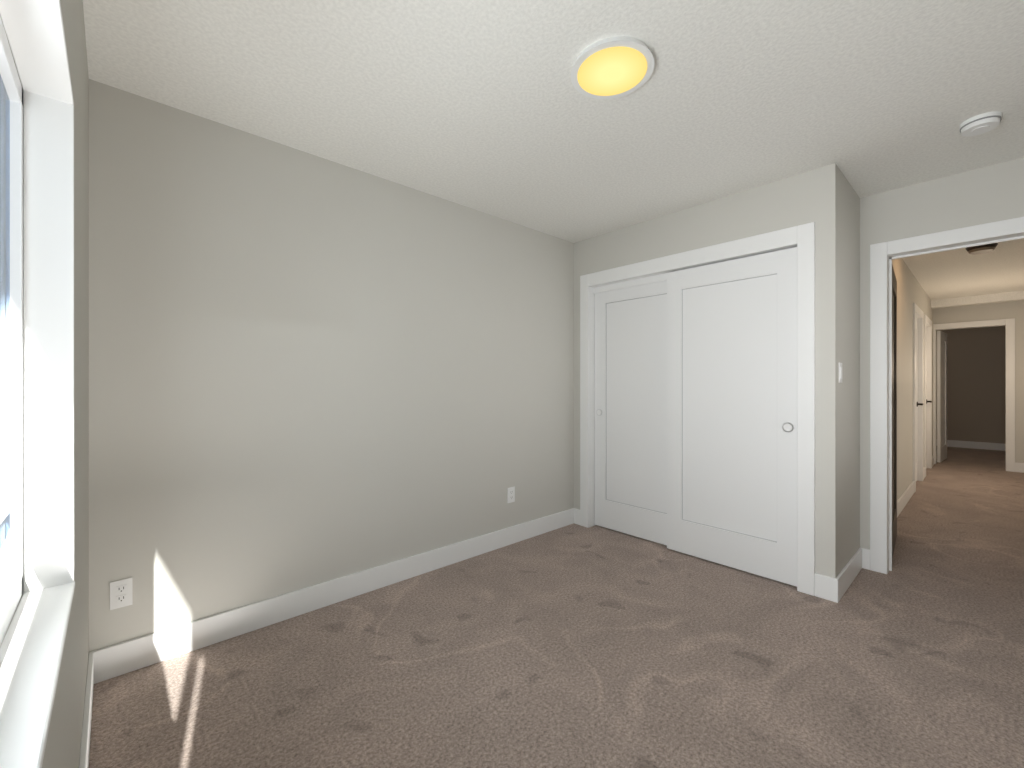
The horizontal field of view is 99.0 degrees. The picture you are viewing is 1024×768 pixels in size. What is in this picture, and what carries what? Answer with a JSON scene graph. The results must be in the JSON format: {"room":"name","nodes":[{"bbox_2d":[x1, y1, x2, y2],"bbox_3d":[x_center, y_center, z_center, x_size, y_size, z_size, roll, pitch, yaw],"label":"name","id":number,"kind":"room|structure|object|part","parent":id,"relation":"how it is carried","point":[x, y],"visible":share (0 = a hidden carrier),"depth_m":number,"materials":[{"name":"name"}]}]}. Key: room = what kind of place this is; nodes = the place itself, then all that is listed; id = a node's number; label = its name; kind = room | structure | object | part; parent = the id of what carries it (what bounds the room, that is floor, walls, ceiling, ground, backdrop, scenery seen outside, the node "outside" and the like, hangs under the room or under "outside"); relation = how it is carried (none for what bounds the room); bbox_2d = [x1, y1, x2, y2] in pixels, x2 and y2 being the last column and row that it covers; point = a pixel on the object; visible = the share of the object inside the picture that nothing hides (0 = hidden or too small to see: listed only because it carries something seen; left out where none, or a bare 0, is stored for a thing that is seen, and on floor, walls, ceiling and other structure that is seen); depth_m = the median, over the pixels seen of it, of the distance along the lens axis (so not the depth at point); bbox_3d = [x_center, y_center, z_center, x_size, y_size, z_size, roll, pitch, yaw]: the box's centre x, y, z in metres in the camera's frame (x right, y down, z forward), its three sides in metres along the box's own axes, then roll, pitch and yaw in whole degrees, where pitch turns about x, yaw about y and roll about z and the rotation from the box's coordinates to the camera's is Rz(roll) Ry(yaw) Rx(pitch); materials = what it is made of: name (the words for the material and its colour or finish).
{"room":"empty bedroom","nodes":[
{"label":"empty bedroom","id":0,"kind":"room"},
{"bbox_2d":[0,0,88,767],"bbox_3d":[-0.768,-0.010,0.639,0.130,2.440,3.160,0,0,-42],"label":"wall","id":1,"kind":"structure","parent":0,"point":[63,746],"depth_m":1.23,"materials":[{"name":"paint"}]},
{"bbox_2d":[0,0,73,593],"bbox_3d":[-0.517,-0.092,0.408,0.079,1.135,1.600,0,0,-42],"label":"window jamb","id":2,"kind":"object","parent":1,"relation":"attached to","point":[34,30],"visible":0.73,"depth_m":0.98,"materials":[{"name":"paint"}]},
{"bbox_2d":[0,17,74,767],"bbox_3d":[-0.532,-0.086,0.394,0.126,1.123,1.600,0,0,-42],"label":"window frame","id":3,"kind":"structure","parent":1,"relation":"in","point":[31,649],"depth_m":0.85,"materials":[{"name":"paint"}]},
{"bbox_2d":[0,75,9,597],"bbox_3d":[-0.567,-0.093,0.376,0.006,1.028,1.515,0,0,-42],"label":"window panel","id":4,"kind":"object","parent":3,"relation":"attached to","point":[4,318],"visible":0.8,"depth_m":0.89,"materials":[{"name":"clear glass"}]},
{"bbox_2d":[79,652,102,767],"bbox_3d":[-0.710,1.145,0.686,0.018,0.130,2.850,0,0,-42],"label":"baseboard","id":5,"kind":"structure","parent":1,"relation":"attached to","point":[95,659],"depth_m":1.51,"materials":[{"name":"paint"}]},
{"bbox_2d":[89,79,573,651],"bbox_3d":[-0.329,-0.010,3.101,3.840,2.440,0.120,0,0,-42],"label":"wall","id":6,"kind":"structure","parent":0,"point":[305,369],"depth_m":2.26,"materials":[{"name":"paint"}]},
{"bbox_2d":[110,577,131,609],"bbox_3d":[-1.630,0.875,1.824,0.070,0.114,0.008,0,0,-42],"label":"electrical outlet","id":7,"kind":"object","parent":6,"relation":"attached to","point":[120,593],"visible":1,"depth_m":1.82,"materials":[{"name":"white plastic"}]},
{"bbox_2d":[92,508,578,680],"bbox_3d":[-0.570,1.145,2.772,3.040,0.130,0.040,0,0,-42],"label":"baseboard","id":8,"kind":"structure","parent":6,"relation":"attached to","point":[113,661],"depth_m":2.28,"materials":[{"name":"paint"}]},
{"bbox_2d":[507,487,514,502],"bbox_3d":[-0.006,0.840,3.310,0.070,0.114,0.008,0,0,-42],"label":"electrical outlet","id":9,"kind":"object","parent":6,"relation":"attached to","point":[510,494],"visible":1,"depth_m":3.31,"materials":[{"name":"white plastic"}]},
{"bbox_2d":[83,0,1023,299],"bbox_3d":[4.347,-1.280,4.085,12.330,0.100,5.500,0,0,-42],"label":"ceiling","id":10,"kind":"structure","parent":0,"point":[485,106],"depth_m":1.84,"materials":[{"name":"paint"}]},
{"bbox_2d":[571,36,654,98],"bbox_3d":[0.387,-1.217,1.696,0.316,0.026,0.316,0,0,-42],"label":"recessed light","id":11,"kind":"object","parent":10,"relation":"in","point":[613,67],"visible":1,"depth_m":1.67,"materials":[{"name":"yellow glass"}]},
{"bbox_2d":[931,291,1023,308],"bbox_3d":[6.545,-1.175,6.061,0.120,0.110,1.050,0,0,-42],"label":"beam","id":12,"kind":"structure","parent":10,"relation":"attached to","point":[984,299],"depth_m":6.07,"materials":[{"name":"paint"}]},
{"bbox_2d":[959,111,1001,136],"bbox_3d":[2.186,-1.208,2.040,0.136,0.044,0.136,0,0,-42],"label":"smoke detector","id":13,"kind":"object","parent":10,"relation":"attached to","point":[981,124],"visible":1,"depth_m":2.01,"materials":[{"name":"white plastic"}]},
{"bbox_2d":[965,243,997,253],"bbox_3d":[4.194,-1.205,3.904,0.200,0.050,0.200,0,0,-42],"label":"hall ceiling light","id":14,"kind":"object","parent":10,"relation":"attached to","point":[985,248],"visible":0.96,"depth_m":3.86,"materials":[{"name":"brown metal"}]},
{"bbox_2d":[89,446,1023,767],"bbox_3d":[4.347,1.260,4.085,12.330,0.100,5.500,0,0,-42],"label":"floor","id":15,"kind":"structure","parent":0,"point":[581,646],"depth_m":1.85,"materials":[{"name":"brown carpet"}]},
{"bbox_2d":[574,163,839,577],"bbox_3d":[1.213,-0.010,3.163,0.120,2.440,1.870,0,0,-42],"label":"wall","id":16,"kind":"structure","parent":0,"point":[804,198],"depth_m":2.56,"materials":[{"name":"paint"}]},
{"bbox_2d":[580,222,814,595],"bbox_3d":[1.203,0.142,3.161,0.138,2.135,1.690,0,0,-42],"label":"closet door","id":17,"kind":"structure","parent":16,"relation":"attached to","point":[635,281],"depth_m":2.97,"materials":[{"name":"paint"}]},
{"bbox_3d":[0.736,0.240,3.689,0.007,0.058,0.058,0,0,-42],"label":"closet door left handle","id":18,"kind":"part","parent":17,"relation":"part of","materials":[{"name":"white metal"}]},
{"bbox_3d":[1.651,0.260,2.615,0.007,0.058,0.058,0,0,-42],"label":"closet door right handle","id":19,"kind":"part","parent":17,"relation":"part of","materials":[{"name":"white metal"}]},
{"bbox_2d":[840,170,932,571],"bbox_3d":[4.139,-0.010,4.654,6.210,2.440,0.120,0,0,-42],"label":"wall","id":20,"kind":"structure","parent":0,"point":[850,362],"depth_m":2.80,"materials":[{"name":"paint"}]},
{"bbox_2d":[839,363,841,382],"bbox_3d":[1.884,-0.065,2.503,0.070,0.114,0.009,0,0,-42],"label":"light switch","id":21,"kind":"object","parent":20,"relation":"attached to","point":[840,372],"visible":1,"depth_m":2.49,"materials":[{"name":"white plastic"}]},
{"bbox_2d":[892,265,896,559],"bbox_3d":[2.766,0.193,3.187,0.035,2.010,0.800,0,0,43],"label":"entry door","id":22,"kind":"structure","parent":20,"relation":"in","point":[894,408],"depth_m":3.33,"materials":[{"name":"white wood"}]},
{"bbox_2d":[897,481,914,516],"bbox_3d":[3.437,1.145,3.920,2.825,0.130,0.015,0,0,-42],"label":"baseboard","id":23,"kind":"structure","parent":20,"relation":"attached to","point":[905,497],"depth_m":4.34,"materials":[{"name":"paint"}]},
{"bbox_2d":[916,318,917,480],"bbox_3d":[4.786,0.193,5.228,0.754,2.010,0.035,0,0,-42],"label":"hall door","id":24,"kind":"structure","parent":20,"relation":"in","point":[916,399],"depth_m":5.40,"materials":[{"name":"paint"}]},
{"bbox_2d":[913,303,922,492],"bbox_3d":[4.783,0.152,5.231,0.930,2.115,0.138,0,0,-42],"label":"door frame","id":25,"kind":"structure","parent":20,"relation":"attached to","point":[917,310],"depth_m":5.44,"materials":[{"name":"paint"}]},
{"bbox_2d":[926,327,926,467],"bbox_3d":[5.671,0.193,6.038,0.754,2.010,0.035,0,0,-42],"label":"hall door","id":26,"kind":"structure","parent":20,"relation":"in","point":[926,397],"depth_m":6.25,"materials":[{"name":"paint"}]},
{"bbox_2d":[924,314,931,476],"bbox_3d":[5.669,0.152,6.041,0.930,2.115,0.138,0,0,-42],"label":"door frame","id":27,"kind":"structure","parent":20,"relation":"attached to","point":[927,320],"depth_m":6.25,"materials":[{"name":"paint"}]},
{"bbox_2d":[860,157,1023,548],"bbox_3d":[2.700,-0.010,2.545,0.120,2.440,1.050,0,0,-42],"label":"wall","id":28,"kind":"structure","parent":0,"point":[988,194],"depth_m":2.69,"materials":[{"name":"paint"}]},
{"bbox_2d":[870,217,1023,573],"bbox_3d":[2.709,0.152,2.525,0.142,2.115,0.980,0,0,-42],"label":"door frame","id":29,"kind":"structure","parent":28,"relation":"attached to","point":[879,252],"depth_m":2.80,"materials":[{"name":"paint"}]},
{"bbox_2d":[936,326,1004,443],"bbox_3d":[8.786,-0.010,8.145,0.100,2.440,4.300,0,0,-42],"label":"wall","id":30,"kind":"structure","parent":0,"point":[975,384],"depth_m":8.19,"materials":[{"name":"paint"}]},
{"bbox_2d":[936,439,1004,450],"bbox_3d":[8.743,1.145,8.106,0.015,0.130,4.100,0,0,-42],"label":"baseboard","id":31,"kind":"structure","parent":30,"relation":"attached to","point":[977,445],"depth_m":8.17,"materials":[{"name":"paint"}]},
{"bbox_2d":[933,300,1023,462],"bbox_3d":[6.781,-0.010,6.277,0.120,2.440,1.050,0,0,-42],"label":"wall","id":32,"kind":"structure","parent":0,"point":[992,311],"depth_m":6.02,"materials":[{"name":"paint"}]},
{"bbox_2d":[937,331,946,462],"bbox_3d":[6.767,0.193,6.873,0.640,2.010,0.035,0,0,-38],"label":"door","id":33,"kind":"structure","parent":32,"relation":"in","point":[941,396],"depth_m":6.73,"materials":[{"name":"paint"}]},
{"bbox_2d":[933,318,1014,471],"bbox_3d":[6.696,0.152,6.359,0.142,2.115,0.815,0,0,-42],"label":"door frame","id":34,"kind":"structure","parent":32,"relation":"attached to","point":[1010,394],"depth_m":6.06,"materials":[{"name":"paint"}]}
]}

